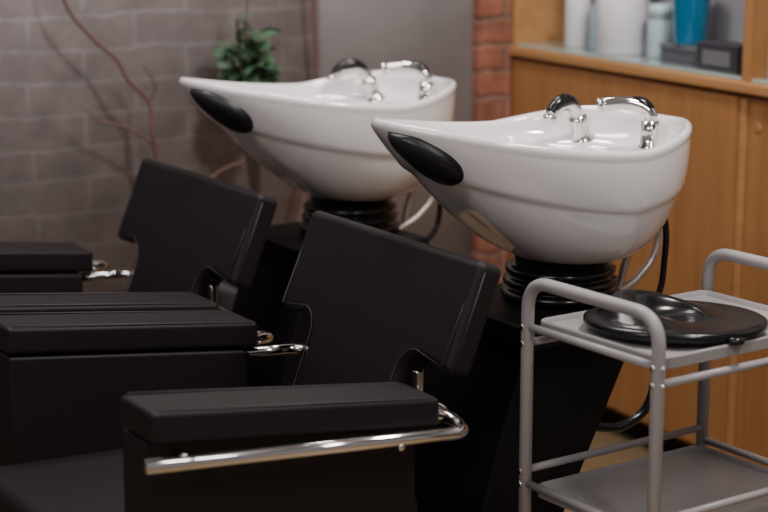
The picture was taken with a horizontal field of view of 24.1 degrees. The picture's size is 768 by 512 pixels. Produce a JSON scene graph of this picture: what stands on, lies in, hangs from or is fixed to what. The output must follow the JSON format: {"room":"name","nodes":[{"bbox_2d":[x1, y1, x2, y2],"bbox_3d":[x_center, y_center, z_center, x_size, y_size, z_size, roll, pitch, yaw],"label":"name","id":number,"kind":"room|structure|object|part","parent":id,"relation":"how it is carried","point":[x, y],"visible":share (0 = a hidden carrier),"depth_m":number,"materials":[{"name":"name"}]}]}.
{"room":"salon","nodes":[
{"label":"salon","id":0,"kind":"room"},
{"bbox_2d":[319,0,516,260],"bbox_3d":[-1.280,-0.844,3.972,4.820,2.800,0.120,-6,14,-27],"label":"wall","id":1,"kind":"structure","parent":0,"point":[437,34],"depth_m":4.71,"materials":[{"name":"paint"}]},
{"bbox_2d":[0,0,319,292],"bbox_3d":[-1.772,-0.773,3.639,3.633,2.800,0.021,-6,14,-27],"label":"brick wall","id":2,"kind":"structure","parent":1,"relation":"attached to","point":[69,175],"depth_m":4.33,"materials":[{"name":"grey brick"}]},
{"bbox_2d":[471,0,511,283],"bbox_3d":[0.288,-0.999,4.702,0.101,2.800,0.035,-6,14,-27],"label":"brick pillar","id":3,"kind":"structure","parent":1,"relation":"attached to","point":[492,19],"depth_m":4.79,"materials":[{"name":"red brick"}]},
{"bbox_2d":[564,432,648,511],"bbox_3d":[0.012,1.069,1.827,4.760,0.050,5.740,-6,14,-27],"label":"floor","id":4,"kind":"structure","parent":0,"point":[601,439],"depth_m":4.44,"materials":[{"name":"brown wood"}]},
{"bbox_2d":[0,158,276,314],"bbox_3d":[-0.635,0.270,3.521,0.713,0.808,0.712,-7,14,-31],"label":"chair","id":5,"kind":"object","parent":4,"relation":"on","point":[193,232],"visible":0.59,"depth_m":3.57,"materials":[{"name":"black leather"}]},
{"bbox_3d":[-0.830,0.219,3.700,0.434,0.432,0.078,-7,14,-31],"label":"arm panel","id":6,"kind":"part","parent":5,"relation":"part of","materials":[{"name":"black leather"}]},
{"bbox_3d":[-0.821,0.034,3.717,0.544,0.059,0.102,-7,14,-31],"label":"arm rail","id":7,"kind":"part","parent":5,"relation":"part of","materials":[{"name":"silver metal"}]},
{"bbox_3d":[-0.517,0.050,3.763,0.254,0.025,0.106,5,13,24],"label":"hinge rod","id":8,"kind":"part","parent":5,"relation":"part of","materials":[{"name":"silver metal"}]},
{"bbox_3d":[-0.417,0.030,3.625,0.183,0.382,0.536,-7,14,-31],"label":"backrest","id":9,"kind":"part","parent":5,"relation":"part of","materials":[{"name":"black leather"}]},
{"bbox_3d":[-0.332,0.091,3.486,0.014,0.072,0.016,-7,14,-31],"label":"hinge plate","id":10,"kind":"part","parent":5,"relation":"part of","materials":[{"name":"silver metal"}]},
{"bbox_2d":[62,0,318,311],"bbox_3d":[-0.430,-0.153,4.326,0.685,1.300,0.240,-5,13,-24],"label":"potted plant","id":11,"kind":"object","parent":4,"relation":"on","point":[262,68],"visible":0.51,"depth_m":4.29,"materials":[{"name":"green plant"}]},
{"bbox_3d":[-0.298,0.265,4.475,0.240,0.420,0.240,0,12,0],"label":"planter","id":12,"kind":"part","parent":11,"relation":"part of","materials":[{"name":"grey"}]},
{"bbox_3d":[-0.330,-0.199,4.391,0.119,0.605,0.011,4,13,17],"label":"stem","id":13,"kind":"part","parent":11,"relation":"part of","materials":[{"name":"brown plant"}]},
{"bbox_3d":[-0.324,-0.200,4.374,0.091,0.614,0.011,0,12,0],"label":"stem","id":14,"kind":"part","parent":11,"relation":"part of","materials":[{"name":"brown"}]},
{"bbox_3d":[-0.332,-0.229,4.349,0.038,0.680,0.047,0,12,0],"label":"stem","id":15,"kind":"part","parent":11,"relation":"part of","materials":[{"name":"brown"}]},
{"bbox_3d":[-0.304,-0.182,4.374,0.051,0.578,0.012,-5,13,-22],"label":"stem","id":16,"kind":"part","parent":11,"relation":"part of","materials":[{"name":"brown plant"}]},
{"bbox_3d":[-0.301,-0.209,4.357,0.020,0.637,0.046,4,13,17],"label":"stem","id":17,"kind":"part","parent":11,"relation":"part of","materials":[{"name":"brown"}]},
{"bbox_3d":[-0.295,-0.173,4.391,0.026,0.554,0.024,0,12,0],"label":"stem","id":18,"kind":"part","parent":11,"relation":"part of","materials":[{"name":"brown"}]},
{"bbox_2d":[0,211,500,511],"bbox_3d":[-0.249,0.397,2.925,0.713,0.808,0.712,-7,14,-31],"label":"chair","id":19,"kind":"object","parent":4,"relation":"on","point":[116,411],"visible":1,"depth_m":2.88,"materials":[{"name":"black leather"}]},
{"bbox_3d":[-0.444,0.346,3.104,0.434,0.432,0.078,-7,14,-31],"label":"arm panel","id":20,"kind":"part","parent":19,"relation":"part of","materials":[{"name":"black leather"}]},
{"bbox_2d":[0,448,417,511],"bbox_3d":[-0.301,0.407,2.894,0.590,0.126,0.436,-7,14,-31],"label":"seat cushion","id":21,"kind":"object","parent":19,"relation":"on","point":[36,479],"depth_m":2.85,"materials":[{"name":"black leather"}]},
{"bbox_3d":[-0.435,0.161,3.121,0.544,0.059,0.102,-7,14,-31],"label":"arm rail","id":22,"kind":"part","parent":19,"relation":"part of","materials":[{"name":"silver metal"}]},
{"bbox_3d":[-0.162,0.437,2.674,0.448,0.432,0.078,-7,14,-31],"label":"arm panel","id":23,"kind":"part","parent":19,"relation":"part of","materials":[{"name":"black leather"}]},
{"bbox_3d":[-0.131,0.177,3.166,0.254,0.025,0.106,5,13,24],"label":"hinge rod","id":24,"kind":"part","parent":19,"relation":"part of","materials":[{"name":"silver metal"}]},
{"bbox_3d":[-0.114,0.268,2.619,0.544,0.059,0.102,-7,14,-31],"label":"arm rail","id":25,"kind":"part","parent":19,"relation":"part of","materials":[{"name":"silver metal"}]},
{"bbox_3d":[-0.031,0.157,3.028,0.183,0.382,0.536,-7,14,-31],"label":"backrest","id":26,"kind":"part","parent":19,"relation":"part of","materials":[{"name":"black leather"}]},
{"bbox_3d":[0.054,0.218,2.890,0.014,0.072,0.016,-7,14,-31],"label":"hinge plate","id":27,"kind":"part","parent":19,"relation":"part of","materials":[{"name":"silver metal"}]},
{"bbox_3d":[0.056,0.239,2.873,0.106,0.025,0.254,0,12,1],"label":"hinge rod","id":28,"kind":"part","parent":19,"relation":"part of","materials":[{"name":"silver metal"}]},
{"bbox_2d":[179,58,456,389],"bbox_3d":[-0.139,0.106,3.802,0.612,1.012,0.456,-7,14,-31],"label":"basin","id":29,"kind":"object","parent":4,"relation":"on","point":[317,137],"visible":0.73,"depth_m":3.65,"materials":[{"name":"white ceramic"}]},
{"bbox_3d":[-0.139,-0.252,3.727,0.605,0.269,0.446,-7,14,-31],"label":"bowl","id":30,"kind":"part","parent":29,"relation":"part of","materials":[{"name":"white ceramic"}]},
{"bbox_2d":[327,58,386,101],"bbox_3d":[-0.057,-0.376,3.915,0.131,0.108,0.063,0,12,0],"label":"tap","id":31,"kind":"object","parent":29,"relation":"on","point":[363,84],"depth_m":3.92,"materials":[{"name":"silver metal"}]},
{"bbox_2d":[418,81,433,100],"bbox_3d":[0.090,-0.339,3.819,0.044,0.060,0.044,-7,14,-31],"label":"socket","id":32,"kind":"object","parent":29,"relation":"attached to","point":[426,88],"depth_m":3.80,"materials":[{"name":"silver metal"}]},
{"bbox_2d":[370,93,691,511],"bbox_3d":[0.246,0.232,3.208,0.612,1.012,0.456,-7,14,-31],"label":"basin","id":33,"kind":"object","parent":4,"relation":"on","point":[568,189],"visible":0.94,"depth_m":3.07,"materials":[{"name":"white ceramic"}]},
{"bbox_3d":[0.247,-0.125,3.130,0.605,0.269,0.446,-7,14,-31],"label":"bowl","id":34,"kind":"part","parent":33,"relation":"part of","materials":[{"name":"white ceramic"}]},
{"bbox_2d":[543,93,596,142],"bbox_3d":[0.341,-0.245,3.298,0.107,0.108,0.106,0,12,0],"label":"tap","id":35,"kind":"object","parent":33,"relation":"on","point":[564,120],"depth_m":3.31,"materials":[{"name":"silver metal"}]},
{"bbox_2d":[637,120,659,150],"bbox_3d":[0.476,-0.212,3.222,0.044,0.060,0.044,-7,14,-31],"label":"faucet","id":36,"kind":"object","parent":33,"relation":"attached to","point":[650,129],"depth_m":3.21,"materials":[{"name":"silver metal"}]},
{"bbox_2d":[509,0,767,467],"bbox_3d":[0.964,-0.341,4.106,0.432,1.760,1.900,-6,14,-27],"label":"tall cabinet","id":37,"kind":"object","parent":4,"relation":"on","point":[722,202],"visible":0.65,"depth_m":4.18,"materials":[{"name":"brown wood"}]},
{"bbox_2d":[509,45,767,97],"bbox_3d":[0.964,-0.397,4.094,0.432,0.025,1.900,-6,14,-27],"label":"countertop","id":38,"kind":"structure","parent":37,"relation":"on","point":[714,82],"depth_m":4.28,"materials":[{"name":"brown wood"}]},
{"bbox_2d":[565,0,592,47],"bbox_3d":[0.506,-0.647,4.672,0.070,0.206,0.070,-6,14,-27],"label":"pump bottle","id":39,"kind":"object","parent":38,"relation":"on","point":[577,12],"visible":0.86,"depth_m":4.65,"materials":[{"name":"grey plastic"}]},
{"bbox_2d":[589,0,597,49],"bbox_3d":[0.554,-0.611,4.609,0.056,0.161,0.059,-6,14,-27],"label":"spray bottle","id":40,"kind":"object","parent":38,"relation":"on","point":[593,11],"visible":0.41,"depth_m":4.60,"materials":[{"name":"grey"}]},
{"bbox_2d":[597,0,650,55],"bbox_3d":[0.600,-0.603,4.501,0.132,0.191,0.132,-6,14,-27],"label":"canister","id":41,"kind":"object","parent":38,"relation":"on","point":[622,25],"visible":0.93,"depth_m":4.45,"materials":[{"name":"grey plastic"}]},
{"bbox_2d":[647,4,672,58],"bbox_3d":[0.677,-0.548,4.386,0.068,0.132,0.068,-6,14,-27],"label":"bottle","id":42,"kind":"object","parent":38,"relation":"on","point":[660,22],"visible":0.82,"depth_m":4.36,"materials":[{"name":"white plastic"}]},
{"bbox_2d":[659,42,696,65],"bbox_3d":[0.736,-0.482,4.288,0.086,0.044,0.156,-6,14,-27],"label":"storage box","id":43,"kind":"object","parent":38,"relation":"on","point":[670,52],"visible":0.56,"depth_m":4.27,"materials":[{"name":"grey"}]},
{"bbox_3d":[0.736,-0.497,4.285,0.086,0.014,0.156,-6,14,-27],"label":"lid","id":44,"kind":"part","parent":43,"relation":"part of","materials":[{"name":"grey plastic"}]},
{"bbox_2d":[672,0,709,45],"bbox_3d":[0.727,-0.569,4.264,0.096,0.134,0.096,-6,14,-27],"label":"cup","id":45,"kind":"object","parent":43,"relation":"on","point":[690,17],"visible":0.88,"depth_m":4.23,"materials":[{"name":"blue plastic"}]},
{"bbox_2d":[696,40,742,73],"bbox_3d":[0.788,-0.457,4.125,0.072,0.062,0.150,-6,14,-27],"label":"product box","id":46,"kind":"object","parent":38,"relation":"on","point":[717,55],"visible":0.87,"depth_m":4.10,"materials":[{"name":"grey cardboard"}]},
{"bbox_2d":[518,41,767,83],"bbox_3d":[0.868,-0.401,4.029,0.170,0.007,1.860,-6,14,-27],"label":"glass shelf","id":47,"kind":"object","parent":37,"relation":"attached to","point":[557,51],"depth_m":4.33,"materials":[{"name":"clear glass"}]},
{"bbox_3d":[1.027,0.144,3.673,0.012,0.840,0.915,-6,14,-27],"label":"door panel","id":48,"kind":"part","parent":37,"relation":"part of","materials":[{"name":"brown wood"}]},
{"bbox_3d":[0.823,-0.280,3.962,0.002,0.022,0.022,-6,14,-27],"label":"finger pull","id":49,"kind":"part","parent":37,"relation":"part of","materials":[{"name":"brown wood"}]},
{"bbox_2d":[517,249,767,511],"bbox_3d":[0.479,0.410,2.931,0.450,0.778,0.327,-8,15,-34],"label":"trolley","id":50,"kind":"object","parent":4,"relation":"on","point":[699,477],"visible":0.92,"depth_m":2.89,"materials":[{"name":"grey metal"}]},
{"bbox_3d":[0.393,0.115,2.994,0.400,0.013,0.013,-8,15,-34],"label":"rail","id":51,"kind":"part","parent":50,"relation":"part of","materials":[{"name":"grey metal"}]},
{"bbox_3d":[0.316,0.394,2.811,0.013,0.013,0.300,-8,15,-34],"label":"rail","id":52,"kind":"part","parent":50,"relation":"part of","materials":[{"name":"grey metal"}]},
{"bbox_3d":[0.316,0.138,2.756,0.013,0.013,0.300,-8,15,-34],"label":"rail","id":53,"kind":"part","parent":50,"relation":"part of","materials":[{"name":"grey metal"}]},
{"bbox_3d":[0.393,0.323,3.038,0.400,0.013,0.013,-8,15,-34],"label":"rail","id":54,"kind":"part","parent":50,"relation":"part of","materials":[{"name":"grey metal"}]},
{"bbox_2d":[538,445,767,511],"bbox_3d":[0.479,0.384,2.926,0.374,0.020,0.292,-8,15,-34],"label":"shelf","id":55,"kind":"object","parent":50,"relation":"attached to","point":[693,475],"depth_m":2.96,"materials":[{"name":"grey plastic"}]},
{"bbox_2d":[541,290,767,368],"bbox_3d":[0.479,0.113,2.868,0.374,0.020,0.292,-8,15,-34],"label":"shelf","id":56,"kind":"object","parent":50,"relation":"attached to","point":[571,325],"depth_m":2.76,"materials":[{"name":"grey plastic"}]},
{"bbox_2d":[583,289,767,345],"bbox_3d":[0.458,0.087,2.819,0.286,0.050,0.250,-2,12,-8],"label":"tray","id":57,"kind":"object","parent":50,"relation":"on","point":[684,322],"visible":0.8,"depth_m":2.79,"materials":[{"name":"black plastic"}]},
{"bbox_3d":[0.566,0.166,2.754,0.400,0.013,0.013,-8,15,-34],"label":"rail","id":58,"kind":"part","parent":50,"relation":"part of","materials":[{"name":"grey metal"}]},
{"bbox_3d":[0.566,0.374,2.798,0.400,0.013,0.013,-8,15,-34],"label":"rail","id":59,"kind":"part","parent":50,"relation":"part of","materials":[{"name":"grey metal"}]},
{"bbox_3d":[0.643,0.347,3.035,0.013,0.013,0.300,-8,15,-34],"label":"rail","id":60,"kind":"part","parent":50,"relation":"part of","materials":[{"name":"grey metal"}]}
]}

